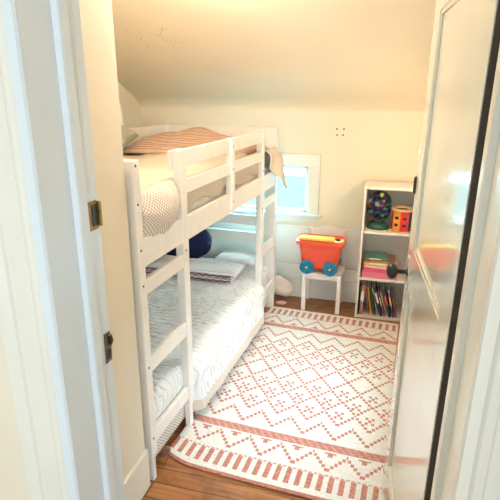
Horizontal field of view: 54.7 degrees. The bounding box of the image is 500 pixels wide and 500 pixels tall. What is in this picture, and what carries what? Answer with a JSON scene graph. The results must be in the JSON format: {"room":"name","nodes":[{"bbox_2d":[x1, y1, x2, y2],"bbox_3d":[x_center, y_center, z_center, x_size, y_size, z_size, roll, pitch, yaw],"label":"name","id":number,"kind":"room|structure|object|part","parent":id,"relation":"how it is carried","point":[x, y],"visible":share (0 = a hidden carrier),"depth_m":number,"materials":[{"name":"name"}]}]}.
{"room":"bedroom","nodes":[
{"label":"bedroom","id":0,"kind":"room"},
{"bbox_2d":[0,326,29,499],"bbox_3d":[-0.569,0.086,1.206,2.619,2.520,0.180,5,19,14],"label":"wall","id":1,"kind":"structure","parent":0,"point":[13,481],"depth_m":1.26,"materials":[{"name":"beige paint"}]},
{"bbox_2d":[79,0,144,478],"bbox_3d":[-1.137,-0.086,1.723,1.239,2.520,0.578,5,19,14],"label":"wall","id":2,"kind":"structure","parent":0,"point":[96,16],"depth_m":1.73,"materials":[{"name":"beige paint"}]},
{"bbox_2d":[0,0,124,499],"bbox_3d":[-0.469,0.280,1.240,0.159,2.130,0.236,5,19,14],"label":"door frame","id":3,"kind":"structure","parent":2,"relation":"attached to","point":[42,36],"depth_m":1.09,"materials":[{"name":"white wood"}]},
{"bbox_2d":[87,200,102,231],"bbox_3d":[-0.380,-0.083,1.176,0.013,0.072,0.052,5,19,14],"label":"strike plate","id":4,"kind":"object","parent":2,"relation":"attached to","point":[94,207],"visible":0.94,"depth_m":1.18,"materials":[{"name":"gold metal"}]},
{"bbox_2d":[103,330,112,363],"bbox_3d":[-0.379,0.262,1.302,0.013,0.088,0.030,5,19,14],"label":"strike plate","id":5,"kind":"object","parent":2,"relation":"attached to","point":[108,339],"visible":1,"depth_m":1.30,"materials":[{"name":"metal"}]},
{"bbox_2d":[124,449,149,499],"bbox_3d":[-0.539,1.071,1.928,0.016,0.200,0.579,5,19,14],"label":"baseboard","id":6,"kind":"structure","parent":2,"relation":"attached to","point":[137,481],"depth_m":2.09,"materials":[{"name":"white wood"}]},
{"bbox_2d":[430,45,499,499],"bbox_3d":[0.485,0.369,0.984,0.158,2.130,0.208,5,19,14],"label":"door frame","id":7,"kind":"structure","parent":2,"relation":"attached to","point":[478,320],"depth_m":0.89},
{"bbox_2d":[118,82,141,153],"bbox_3d":[-1.319,-0.554,3.161,0.100,2.520,2.448,5,19,14],"label":"wall","id":8,"kind":"structure","parent":0,"point":[130,107],"depth_m":4.01,"materials":[{"name":"beige paint"}]},
{"bbox_2d":[141,294,399,499],"bbox_3d":[-0.516,1.268,1.725,2.750,0.050,6.100,5,19,14],"label":"floor","id":9,"kind":"structure","parent":0,"point":[175,480],"depth_m":2.24,"materials":[{"name":"brown wood"}]},
{"bbox_2d":[123,124,277,480],"bbox_3d":[-0.569,0.024,3.088,0.981,1.475,2.063,6,19,17],"label":"bunk bed","id":10,"kind":"object","parent":9,"relation":"on","point":[143,251],"visible":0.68,"depth_m":2.40,"materials":[{"name":"white wood"}]},
{"bbox_2d":[119,102,124,126],"bbox_3d":[-0.945,-0.886,3.335,0.095,0.336,0.223,7,19,21],"label":"pillow","id":11,"kind":"object","parent":10,"relation":"on","point":[121,114],"visible":0.07,"depth_m":3.37,"materials":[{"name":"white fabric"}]},
{"bbox_3d":[-0.469,0.362,2.047,0.075,1.475,0.050,6,19,17],"label":"post","id":12,"kind":"part","parent":10,"relation":"part of","materials":[{"name":"white wood"}]},
{"bbox_3d":[-1.017,-0.689,3.013,0.022,0.073,1.962,6,19,17],"label":"rail","id":13,"kind":"part","parent":10,"relation":"part of","materials":[{"name":"white wood"}]},
{"bbox_3d":[-0.681,-0.315,4.130,0.075,1.475,0.055,6,19,17],"label":"post","id":14,"kind":"part","parent":10,"relation":"part of","materials":[{"name":"white wood"}]},
{"bbox_3d":[-0.326,0.246,2.407,0.044,1.475,0.058,6,19,17],"label":"post","id":15,"kind":"part","parent":10,"relation":"part of","materials":[{"name":"white wood"}]},
{"bbox_3d":[-0.252,-0.935,3.782,0.826,0.073,0.025,6,19,17],"label":"rail","id":16,"kind":"part","parent":10,"relation":"part of","materials":[{"name":"white wood"}]},
{"bbox_3d":[-0.117,-0.597,2.755,0.022,0.077,1.200,6,19,17],"label":"guard rail","id":17,"kind":"part","parent":10,"relation":"part of","materials":[{"name":"white wood"}]},
{"bbox_3d":[-0.118,-0.473,2.796,0.022,0.065,1.200,6,19,17],"label":"guard rail","id":18,"kind":"part","parent":10,"relation":"part of","materials":[{"name":"white wood"}]},
{"bbox_2d":[188,166,267,212],"bbox_3d":[-0.572,-0.363,2.960,0.872,0.120,1.945,6,19,17],"label":"mattress","id":19,"kind":"object","parent":10,"relation":"on","point":[196,205],"visible":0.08,"depth_m":2.77,"materials":[{"name":"white fabric"}]},
{"bbox_2d":[140,174,250,237],"bbox_3d":[-0.190,-0.341,2.637,0.094,0.248,1.581,6,19,17],"label":"blanket","id":20,"kind":"object","parent":19,"relation":"on","point":[160,201],"visible":0.38,"depth_m":2.01,"materials":[{"name":"beige fabric"}]},
{"bbox_2d":[123,146,269,209],"bbox_3d":[-0.559,-0.469,2.924,0.891,0.185,1.939,6,19,17],"label":"quilt","id":21,"kind":"object","parent":19,"relation":"on","point":[153,168],"visible":0.23,"depth_m":2.70,"materials":[{"name":"beige fabric"}]},
{"bbox_2d":[121,125,138,146],"bbox_3d":[-0.863,-0.758,3.192,0.181,0.132,0.199,5,19,14],"label":"pillow","id":22,"kind":"object","parent":21,"relation":"on","point":[128,135],"visible":0.46,"depth_m":3.17,"materials":[{"name":"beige fabric"}]},
{"bbox_2d":[123,127,256,155],"bbox_3d":[-0.381,-0.791,3.455,0.860,0.171,0.660,6,19,17],"label":"knit blanket","id":23,"kind":"object","parent":21,"relation":"on","point":[160,143],"visible":0.77,"depth_m":3.28,"materials":[{"name":"fabric"}]},
{"bbox_3d":[-0.115,-0.440,2.804,0.042,0.413,0.048,6,19,17],"label":"guard post","id":24,"kind":"part","parent":10,"relation":"part of","materials":[{"name":"white wood"}]},
{"bbox_3d":[-0.257,-0.139,4.040,0.826,0.080,0.025,6,19,17],"label":"rail","id":25,"kind":"part","parent":10,"relation":"part of","materials":[{"name":"white wood"}]},
{"bbox_3d":[-0.256,-0.272,3.997,0.826,0.080,0.025,6,19,17],"label":"rail","id":26,"kind":"part","parent":10,"relation":"part of","materials":[{"name":"white wood"}]},
{"bbox_3d":[0.071,-0.118,3.538,0.044,1.475,0.060,6,19,17],"label":"post","id":27,"kind":"part","parent":10,"relation":"part of","materials":[{"name":"white wood"}]},
{"bbox_3d":[0.163,-0.224,3.864,0.085,1.475,0.055,6,19,17],"label":"post","id":28,"kind":"part","parent":10,"relation":"part of","materials":[{"name":"white wood"}]},
{"bbox_2d":[265,147,287,188],"bbox_3d":[0.176,-0.589,3.568,0.144,0.316,0.291,6,19,17],"label":"draped cloth","id":29,"kind":"object","parent":10,"relation":"hanging from","point":[276,167],"visible":0.94,"depth_m":3.54,"materials":[{"name":"beige fabric"}]},
{"bbox_2d":[274,275,294,295],"bbox_3d":[0.252,0.298,4.129,0.269,0.181,0.110,6,19,17],"label":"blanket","id":30,"kind":"object","parent":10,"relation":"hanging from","point":[283,286],"visible":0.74,"depth_m":4.08,"materials":[{"name":"white fabric"}]},
{"bbox_3d":[-0.577,0.464,3.229,0.872,0.100,1.945,6,19,17],"label":"mattress","id":31,"kind":"object","parent":10,"relation":"on","visible":0},
{"bbox_2d":[146,257,268,456],"bbox_3d":[-0.526,0.507,3.236,0.969,0.349,1.936,6,19,17],"label":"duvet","id":32,"kind":"object","parent":31,"relation":"on","point":[226,317],"visible":0.5,"depth_m":2.99,"materials":[{"name":"white fabric"}]},
{"bbox_2d":[166,229,211,257],"bbox_3d":[-0.529,-0.073,3.992,0.426,0.302,0.244,2,18,6],"label":"cushion","id":33,"kind":"object","parent":32,"relation":"on","point":[200,244],"visible":0.3,"depth_m":3.90,"materials":[{"name":"blue fabric"}]},
{"bbox_2d":[145,255,246,282],"bbox_3d":[-0.419,0.138,3.699,0.726,0.076,0.317,6,19,17],"label":"throw blanket","id":34,"kind":"object","parent":32,"relation":"on","point":[203,269],"visible":0.68,"depth_m":3.61,"materials":[{"name":"white fabric"}]},
{"bbox_2d":[213,250,255,265],"bbox_3d":[-0.102,0.066,3.883,0.340,0.089,0.240,6,19,17],"label":"pillow","id":35,"kind":"object","parent":32,"relation":"on","point":[234,256],"visible":0.77,"depth_m":3.81,"materials":[{"name":"white fabric"}]},
{"bbox_2d":[158,306,398,499],"bbox_3d":[0.334,0.798,3.078,1.119,0.018,1.910,6,19,17],"label":"rug","id":36,"kind":"object","parent":9,"relation":"on","point":[303,411],"visible":0.91,"depth_m":2.72,"materials":[{"name":"beige fabric"}]},
{"bbox_2d":[275,300,286,304],"bbox_3d":[0.266,0.449,4.124,0.101,0.040,0.058,0,18,-2],"label":"sock","id":37,"kind":"object","parent":9,"relation":"on","point":[278,302],"visible":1,"depth_m":4.10,"materials":[{"name":"pink fabric"}]},
{"bbox_2d":[301,225,346,313],"bbox_3d":[0.612,0.153,4.002,0.320,0.678,0.273,5,19,15],"label":"chair","id":38,"kind":"object","parent":9,"relation":"on","point":[330,230],"visible":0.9,"depth_m":3.99,"materials":[{"name":"white paint"}]},
{"bbox_3d":[0.444,0.345,3.990,0.033,0.319,0.033,5,19,15],"label":"leg","id":39,"kind":"part","parent":38,"relation":"part of","materials":[{"name":"white paint"}]},
{"bbox_3d":[0.511,0.115,4.154,0.031,0.655,0.030,5,19,15],"label":"leg","id":40,"kind":"part","parent":38,"relation":"part of","materials":[{"name":"white paint"}]},
{"bbox_2d":[296,233,346,275],"bbox_3d":[0.578,0.022,3.925,0.380,0.300,0.266,6,19,16],"label":"wagon","id":41,"kind":"object","parent":38,"relation":"on","point":[323,252],"visible":1,"depth_m":3.83,"materials":[{"name":"orange plastic"}]},
{"bbox_3d":[0.610,0.167,4.000,0.320,0.018,0.260,5,19,15],"label":"seat","id":42,"kind":"part","parent":38,"relation":"part of","materials":[{"name":"white paint"}]},
{"bbox_3d":[0.647,-0.142,4.028,0.264,0.133,0.016,5,19,15],"label":"backrest","id":43,"kind":"part","parent":38,"relation":"part of","materials":[{"name":"white paint"}]},
{"bbox_3d":[0.715,0.371,3.915,0.033,0.319,0.033,5,19,15],"label":"leg","id":44,"kind":"part","parent":38,"relation":"part of","materials":[{"name":"white paint"}]},
{"bbox_3d":[0.781,0.141,4.079,0.031,0.655,0.030,5,19,15],"label":"leg","id":45,"kind":"part","parent":38,"relation":"part of","materials":[{"name":"white paint"}]},
{"bbox_2d":[354,180,414,321],"bbox_3d":[1.075,0.012,3.817,0.400,1.065,0.270,5,19,14],"label":"bookshelf","id":46,"kind":"object","parent":9,"relation":"on","point":[401,193],"visible":0.53,"depth_m":3.87,"materials":[{"name":"white laminate"}]},
{"bbox_2d":[357,283,360,313],"bbox_3d":[0.895,0.393,3.953,0.010,0.215,0.160,5,19,14],"label":"book","id":47,"kind":"object","parent":46,"relation":"on","point":[360,283],"visible":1,"depth_m":3.89,"materials":[{"name":"paper"}]},
{"bbox_3d":[0.890,-0.004,3.864,0.018,1.065,0.270,5,19,14],"label":"panel","id":48,"kind":"part","parent":46,"relation":"part of","materials":[{"name":"white laminate"}]},
{"bbox_2d":[359,280,365,313],"bbox_3d":[0.919,0.377,3.945,0.026,0.250,0.160,7,19,14],"label":"book","id":49,"kind":"object","parent":46,"relation":"on","point":[364,281],"visible":0.91,"depth_m":3.87,"materials":[{"name":"paper"}]},
{"bbox_2d":[366,281,369,314],"bbox_3d":[0.962,0.390,3.942,0.044,0.228,0.160,5,19,14],"label":"book","id":50,"kind":"object","parent":46,"relation":"on","point":[368,306],"visible":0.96,"depth_m":3.89,"materials":[{"name":"paper"}]},
{"bbox_2d":[367,280,371,314],"bbox_3d":[0.975,0.387,3.928,0.053,0.243,0.160,5,19,14],"label":"book","id":51,"kind":"object","parent":46,"relation":"on","point":[368,286],"visible":0.89,"depth_m":3.88,"materials":[{"name":"paper"}]},
{"bbox_2d":[370,281,374,315],"bbox_3d":[0.997,0.390,3.928,0.062,0.236,0.160,5,19,14],"label":"book","id":52,"kind":"object","parent":46,"relation":"on","point":[371,292],"visible":0.88,"depth_m":3.88,"materials":[{"name":"paper"}]},
{"bbox_2d":[372,282,377,315],"bbox_3d":[1.018,0.394,3.927,0.066,0.230,0.160,5,19,14],"label":"book","id":53,"kind":"object","parent":46,"relation":"on","point":[374,297],"visible":0.93,"depth_m":3.87,"materials":[{"name":"paper"}]},
{"bbox_2d":[373,281,381,316],"bbox_3d":[1.036,0.389,3.912,0.088,0.249,0.160,5,19,14],"label":"book","id":54,"kind":"object","parent":46,"relation":"on","point":[375,287],"visible":0.84,"depth_m":3.85,"materials":[{"name":"paper"}]},
{"bbox_2d":[367,190,391,229],"bbox_3d":[0.998,-0.323,3.732,0.188,0.311,0.188,5,19,14],"label":"machine","id":55,"kind":"object","parent":46,"relation":"on","point":[379,203],"visible":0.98,"depth_m":3.67,"materials":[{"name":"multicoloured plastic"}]},
{"bbox_2d":[362,266,396,279],"bbox_3d":[1.029,0.174,3.849,0.266,0.046,0.204,5,19,14],"label":"storage box","id":56,"kind":"object","parent":46,"relation":"on","point":[364,274],"visible":0.49,"depth_m":3.76,"materials":[{"name":"pink"}]},
{"bbox_2d":[362,274,395,279],"bbox_3d":[1.029,0.184,3.852,0.262,0.025,0.200,5,19,14],"label":"book","id":57,"kind":"object","parent":56,"relation":"on","point":[378,276],"depth_m":3.76,"materials":[{"name":"pink paper"}]},
{"bbox_2d":[363,260,398,274],"bbox_3d":[1.035,0.135,3.835,0.272,0.036,0.204,5,18,13],"label":"storage box","id":58,"kind":"object","parent":56,"relation":"on","point":[365,269],"visible":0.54,"depth_m":3.75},
{"bbox_2d":[363,269,397,274],"bbox_3d":[1.035,0.143,3.837,0.268,0.020,0.200,5,18,13],"label":"book","id":59,"kind":"object","parent":58,"relation":"on","point":[383,271],"depth_m":3.75,"materials":[{"name":"pink paper"}]},
{"bbox_2d":[364,261,397,268],"bbox_3d":[1.039,0.110,3.825,0.250,0.018,0.190,6,19,17],"label":"picture book","id":60,"kind":"object","parent":58,"relation":"on","point":[368,266],"visible":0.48,"depth_m":3.75,"materials":[{"name":"paper"}]},
{"bbox_2d":[363,255,387,266],"bbox_3d":[1.023,0.086,3.822,0.240,0.028,0.181,5,18,13],"label":"picture book","id":61,"kind":"object","parent":60,"relation":"on","point":[365,262],"visible":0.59,"depth_m":3.75,"materials":[{"name":"paper"}]},
{"bbox_2d":[364,255,395,263],"bbox_3d":[1.028,0.066,3.814,0.235,0.014,0.181,5,19,15],"label":"picture book","id":62,"kind":"object","parent":61,"relation":"on","point":[391,258],"visible":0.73,"depth_m":3.75,"materials":[{"name":"paper"}]},
{"bbox_2d":[364,251,387,260],"bbox_3d":[0.994,0.047,3.817,0.170,0.018,0.161,4,18,11],"label":"picture book","id":63,"kind":"object","parent":62,"relation":"on","point":[381,256],"visible":1,"depth_m":3.78,"materials":[{"name":"paper"}]},
{"bbox_3d":[1.071,0.509,3.977,0.363,0.018,0.262,5,19,14],"label":"shelf","id":64,"kind":"part","parent":46,"relation":"part of","materials":[{"name":"white laminate"}]},
{"bbox_2d":[378,286,384,316],"bbox_3d":[1.065,0.412,3.915,0.074,0.203,0.160,5,19,14],"label":"book","id":65,"kind":"object","parent":46,"relation":"on","point":[379,295],"visible":0.89,"depth_m":3.86,"materials":[{"name":"paper"}]},
{"bbox_3d":[1.073,0.200,3.876,0.363,0.018,0.262,5,19,14],"label":"shelf","id":66,"kind":"part","parent":46,"relation":"part of","materials":[{"name":"white laminate"}]},
{"bbox_2d":[380,286,387,316],"bbox_3d":[1.085,0.411,3.914,0.078,0.206,0.160,5,19,14],"label":"book","id":67,"kind":"object","parent":46,"relation":"on","point":[381,292],"visible":0.79,"depth_m":3.86,"materials":[{"name":"paper"}]},
{"bbox_2d":[382,283,390,316],"bbox_3d":[1.103,0.404,3.898,0.089,0.230,0.160,5,19,14],"label":"book","id":68,"kind":"object","parent":46,"relation":"on","point":[384,290],"visible":0.96,"depth_m":3.84,"materials":[{"name":"paper"}]},
{"bbox_3d":[1.075,-0.159,3.760,0.363,0.018,0.262,5,19,14],"label":"shelf","id":69,"kind":"part","parent":46,"relation":"part of","materials":[{"name":"white laminate"}]},
{"bbox_3d":[1.078,-0.484,3.656,0.363,0.019,0.270,5,19,14],"label":"panel","id":70,"kind":"part","parent":46,"relation":"part of","materials":[{"name":"white laminate"}]},
{"bbox_2d":[388,285,393,317],"bbox_3d":[1.135,0.412,3.895,0.066,0.217,0.160,5,19,14],"label":"book","id":71,"kind":"object","parent":46,"relation":"on","point":[389,291],"visible":1,"depth_m":3.84,"materials":[{"name":"paper"}]},
{"bbox_2d":[392,289,395,317],"bbox_3d":[1.162,0.426,3.897,0.050,0.189,0.160,5,19,14],"label":"book","id":72,"kind":"object","parent":46,"relation":"on","point":[393,298],"visible":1,"depth_m":3.83,"materials":[{"name":"paper"}]},
{"bbox_2d":[390,205,412,233],"bbox_3d":[1.157,-0.231,3.663,0.180,0.180,0.180,2,18,6],"label":"shape sorter","id":73,"kind":"object","parent":46,"relation":"on","point":[401,220],"visible":0.86,"depth_m":3.61,"materials":[{"name":"orange wood"}]},
{"bbox_3d":[1.099,-0.215,3.619,0.005,0.149,0.061,-14,23,-36],"label":"panel","id":74,"kind":"part","parent":73,"relation":"part of","materials":[{"name":"orange paint"}]},
{"bbox_3d":[1.157,-0.309,3.637,0.180,0.015,0.180,2,18,6],"label":"lid","id":75,"kind":"part","parent":73,"relation":"part of","materials":[{"name":"brown wood"}]},
{"bbox_3d":[1.148,-0.207,3.594,0.061,0.149,0.005,2,18,6],"label":"panel","id":76,"kind":"part","parent":73,"relation":"part of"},
{"bbox_3d":[1.202,-0.211,3.608,0.061,0.149,0.005,-14,23,-36],"label":"panel","id":77,"kind":"part","parent":73,"relation":"part of","materials":[{"name":"blue paint"}]},
{"bbox_2d":[112,0,435,110],"bbox_3d":[-0.148,-1.113,2.444,2.459,1.000,3.066,5,19,14],"label":"ceiling","id":78,"kind":"structure","parent":0,"point":[357,55],"depth_m":3.10,"materials":[{"name":"beige paint"}]},
{"bbox_2d":[140,107,423,269],"bbox_3d":[0.229,-0.447,4.155,2.619,1.720,0.120,5,19,14],"label":"wall","id":79,"kind":"structure","parent":0,"point":[374,145],"depth_m":3.86,"materials":[{"name":"beige paint"}]},
{"bbox_2d":[150,262,356,302],"bbox_3d":[0.206,0.301,4.327,2.419,0.190,0.024,5,19,14],"label":"baseboard","id":80,"kind":"structure","parent":79,"relation":"attached to","point":[319,289],"depth_m":4.20,"materials":[{"name":"paint"}]},
{"bbox_2d":[153,254,357,281],"bbox_3d":[0.208,0.157,4.286,2.419,0.110,0.014,5,19,14],"label":"trim","id":81,"kind":"structure","parent":79,"relation":"attached to","point":[280,268],"depth_m":4.24,"materials":[{"name":"paint"}]},
{"bbox_2d":[231,153,321,223],"bbox_3d":[0.125,-0.544,4.118,1.002,0.580,0.145,5,19,14],"label":"window","id":82,"kind":"structure","parent":79,"relation":"in","point":[295,198],"depth_m":4.05,"materials":[{"name":"clear glass"}]},
{"bbox_3d":[0.130,-0.540,4.140,0.742,0.390,0.035,5,19,14],"label":"sash","id":83,"kind":"part","parent":82,"relation":"part of","materials":[{"name":"white wood"}]},
{"bbox_3d":[0.130,-0.540,4.139,0.690,0.338,0.003,5,19,14],"label":"pane","id":84,"kind":"part","parent":82,"relation":"part of","materials":[{"name":"clear glass"}]},
{"bbox_3d":[0.123,-0.334,4.186,1.002,0.028,0.145,5,19,14],"label":"sill","id":85,"kind":"part","parent":82,"relation":"part of","materials":[{"name":"white wood"}]},
{"bbox_3d":[0.115,-0.572,4.072,0.942,0.497,0.022,5,19,14],"label":"trim","id":86,"kind":"part","parent":82,"relation":"part of","materials":[{"name":"white wood"}]},
{"bbox_2d":[205,222,360,268],"bbox_3d":[0.210,-0.051,4.220,2.419,0.317,0.010,5,19,14],"label":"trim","id":87,"kind":"structure","parent":79,"relation":"attached to","point":[287,249],"depth_m":4.20,"materials":[{"name":"paint"}]},
{"bbox_2d":[217,222,360,232],"bbox_3d":[0.210,-0.211,4.166,2.419,0.020,0.014,5,19,14],"label":"trim","id":88,"kind":"structure","parent":79,"relation":"attached to","point":[284,226],"depth_m":4.11,"materials":[{"name":"paint"}]},
{"bbox_2d":[381,0,499,499],"bbox_3d":[0.497,0.256,1.504,0.116,2.000,0.804,4,18,11],"label":"door","id":89,"kind":"structure","parent":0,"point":[465,44],"depth_m":1.28,"materials":[{"name":"paint"}]},
{"bbox_3d":[0.548,0.079,1.798,0.078,0.062,0.062,4,18,11],"label":"knob","id":90,"kind":"part","parent":89,"relation":"part of","materials":[{"name":"black metal"}]},
{"bbox_3d":[0.584,0.120,1.802,0.005,0.200,0.045,4,18,11],"label":"keyhole plate","id":91,"kind":"part","parent":89,"relation":"part of","materials":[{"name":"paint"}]},
{"bbox_3d":[0.529,0.611,1.611,0.023,0.784,0.568,4,18,11],"label":"panel","id":92,"kind":"part","parent":89,"relation":"part of","materials":[{"name":"paint"}]},
{"bbox_3d":[0.534,-0.279,1.322,0.023,0.774,0.568,4,18,11],"label":"panel","id":93,"kind":"part","parent":89,"relation":"part of","materials":[{"name":"paint"}]}
]}

